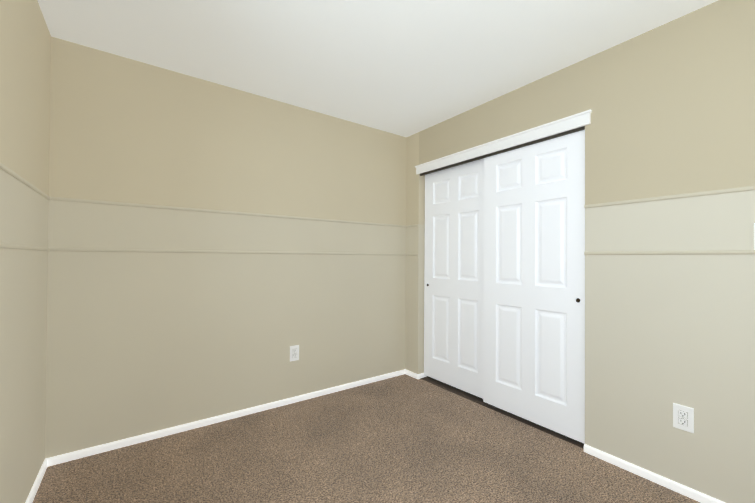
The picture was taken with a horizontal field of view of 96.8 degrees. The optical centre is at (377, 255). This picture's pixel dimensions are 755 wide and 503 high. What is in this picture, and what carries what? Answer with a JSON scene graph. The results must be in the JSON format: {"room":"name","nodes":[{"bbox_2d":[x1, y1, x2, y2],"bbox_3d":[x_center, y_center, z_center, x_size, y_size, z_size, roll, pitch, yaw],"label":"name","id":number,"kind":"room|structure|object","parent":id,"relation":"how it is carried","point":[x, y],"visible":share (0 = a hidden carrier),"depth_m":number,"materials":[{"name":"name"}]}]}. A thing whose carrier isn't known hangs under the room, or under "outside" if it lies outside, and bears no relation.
{"room":"empty bedroom","nodes":[
{"label":"empty bedroom","id":0,"kind":"room"},
{"bbox_2d":[0,0,50,502],"bbox_3d":[-0.920,-0.035,0.488,0.115,2.440,3.400,1,-1,-36],"label":"wall","id":1,"kind":"structure","parent":0,"point":[25,56],"depth_m":1.48,"materials":[{"name":"paint"}]},
{"bbox_2d":[0,243,51,250],"bbox_3d":[-0.870,-0.039,0.525,0.009,0.020,3.400,1,-1,-36],"label":"trim","id":2,"kind":"structure","parent":1,"relation":"attached to","point":[14,246],"depth_m":1.46,"materials":[{"name":"beige paint"}]},
{"bbox_2d":[0,162,52,199],"bbox_3d":[-0.868,-0.329,0.527,0.009,0.020,3.400,1,-1,-36],"label":"trim","id":3,"kind":"structure","parent":1,"relation":"attached to","point":[3,167],"depth_m":1.45,"materials":[{"name":"beige paint"}]},
{"bbox_2d":[25,460,48,502],"bbox_3d":[-0.876,1.164,0.515,0.012,0.044,3.400,1,-1,-36],"label":"baseboard","id":4,"kind":"structure","parent":1,"relation":"attached to","point":[31,496],"depth_m":1.71,"materials":[{"name":"white wood"}]},
{"bbox_2d":[45,37,406,458],"bbox_3d":[-0.523,-0.011,2.943,3.634,2.440,0.115,1,-1,-36],"label":"wall","id":5,"kind":"structure","parent":0,"point":[139,343],"depth_m":2.35,"materials":[{"name":"paint"}]},
{"bbox_2d":[45,369,408,465],"bbox_3d":[-0.770,1.183,2.664,2.639,0.044,0.040,1,-1,-36],"label":"baseboard","id":6,"kind":"structure","parent":5,"relation":"attached to","point":[102,448],"depth_m":2.35,"materials":[{"name":"white wood"}]},
{"bbox_2d":[52,248,407,255],"bbox_3d":[-0.773,-0.020,2.687,2.639,0.020,0.009,1,-1,-36],"label":"trim","id":7,"kind":"structure","parent":5,"relation":"attached to","point":[53,249],"depth_m":2.36,"materials":[{"name":"beige paint"}]},
{"bbox_2d":[53,197,407,227],"bbox_3d":[-0.771,-0.310,2.689,2.639,0.020,0.009,1,-1,-36],"label":"trim","id":8,"kind":"structure","parent":5,"relation":"attached to","point":[54,198],"depth_m":2.37,"materials":[{"name":"beige paint"}]},
{"bbox_2d":[290,345,298,361],"bbox_3d":[-0.680,0.804,2.749,0.079,0.124,0.008,1,-1,-36],"label":"outlet","id":9,"kind":"object","parent":5,"relation":"attached to","point":[294,353],"visible":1,"depth_m":2.75,"materials":[{"name":"white plastic"}]},
{"bbox_2d":[32,374,700,502],"bbox_3d":[0.498,1.253,1.508,3.634,0.100,3.630,1,-1,-36],"label":"floor carpet","id":10,"kind":"object","parent":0,"point":[404,438],"depth_m":1.94,"materials":[{"name":"brown carpet"}]},
{"bbox_2d":[420,376,583,448],"bbox_3d":[1.155,1.216,2.897,0.713,0.004,1.782,1,-1,-36],"label":"door track","id":11,"kind":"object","parent":10,"relation":"on","point":[466,395],"depth_m":2.65,"materials":[{"name":"black metal"}]},
{"bbox_2d":[37,0,717,136],"bbox_3d":[0.514,-1.287,1.530,3.634,0.100,3.630,1,-1,-36],"label":"ceiling","id":12,"kind":"structure","parent":0,"point":[405,68],"depth_m":1.95,"materials":[{"name":"white paint"}]},
{"bbox_2d":[405,0,754,502],"bbox_3d":[1.337,-0.007,2.119,0.115,2.440,3.400,1,-1,-36],"label":"wall","id":13,"kind":"structure","parent":0,"point":[671,105],"depth_m":1.77,"materials":[{"name":"paint"}]},
{"bbox_2d":[424,158,483,398],"bbox_3d":[0.704,0.186,3.039,0.038,1.998,0.762,1,-1,-36],"label":"closet door","id":14,"kind":"structure","parent":13,"relation":"in","point":[454,284],"depth_m":3.02,"materials":[{"name":"white wood"}]},
{"bbox_2d":[420,126,584,175],"bbox_3d":[0.902,-0.816,2.741,0.096,0.055,1.508,1,-1,-36],"label":"track rail","id":15,"kind":"object","parent":13,"relation":"attached to","point":[516,147],"visible":0.31,"depth_m":2.52,"materials":[{"name":"grey metal"}]},
{"bbox_2d":[415,109,591,174],"bbox_3d":[0.845,-0.847,2.691,0.028,0.083,1.585,1,-1,-36],"label":"trim","id":16,"kind":"structure","parent":13,"relation":"attached to","point":[574,121],"depth_m":2.46,"materials":[{"name":"white wood"}]},
{"bbox_2d":[483,130,584,443],"bbox_3d":[1.098,0.183,2.418,0.038,1.998,0.762,1,-1,-36],"label":"closet door","id":17,"kind":"structure","parent":13,"relation":"in","point":[534,297],"depth_m":2.36,"materials":[{"name":"white wood"}]},
{"bbox_2d":[584,444,724,502],"bbox_3d":[1.767,1.188,1.395,0.012,0.044,1.670,1,-1,-36],"label":"baseboard","id":18,"kind":"structure","parent":13,"relation":"attached to","point":[691,493],"depth_m":1.79,"materials":[{"name":"white wood"}]},
{"bbox_2d":[584,250,754,254],"bbox_3d":[1.775,-0.015,1.406,0.009,0.020,1.670,1,-1,-36],"label":"trim","id":19,"kind":"structure","parent":13,"relation":"attached to","point":[690,251],"depth_m":1.74,"materials":[{"name":"beige paint"}]},
{"bbox_2d":[584,186,754,207],"bbox_3d":[1.777,-0.305,1.408,0.009,0.020,1.670,1,-1,-36],"label":"trim","id":20,"kind":"structure","parent":13,"relation":"attached to","point":[748,188],"depth_m":1.73,"materials":[{"name":"beige paint"}]},
{"bbox_2d":[673,403,693,432],"bbox_3d":[1.552,0.826,1.701,0.008,0.124,0.079,1,-1,-36],"label":"outlet","id":21,"kind":"object","parent":13,"relation":"attached to","point":[683,417],"visible":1,"depth_m":1.70,"materials":[{"name":"white plastic"}]}
]}

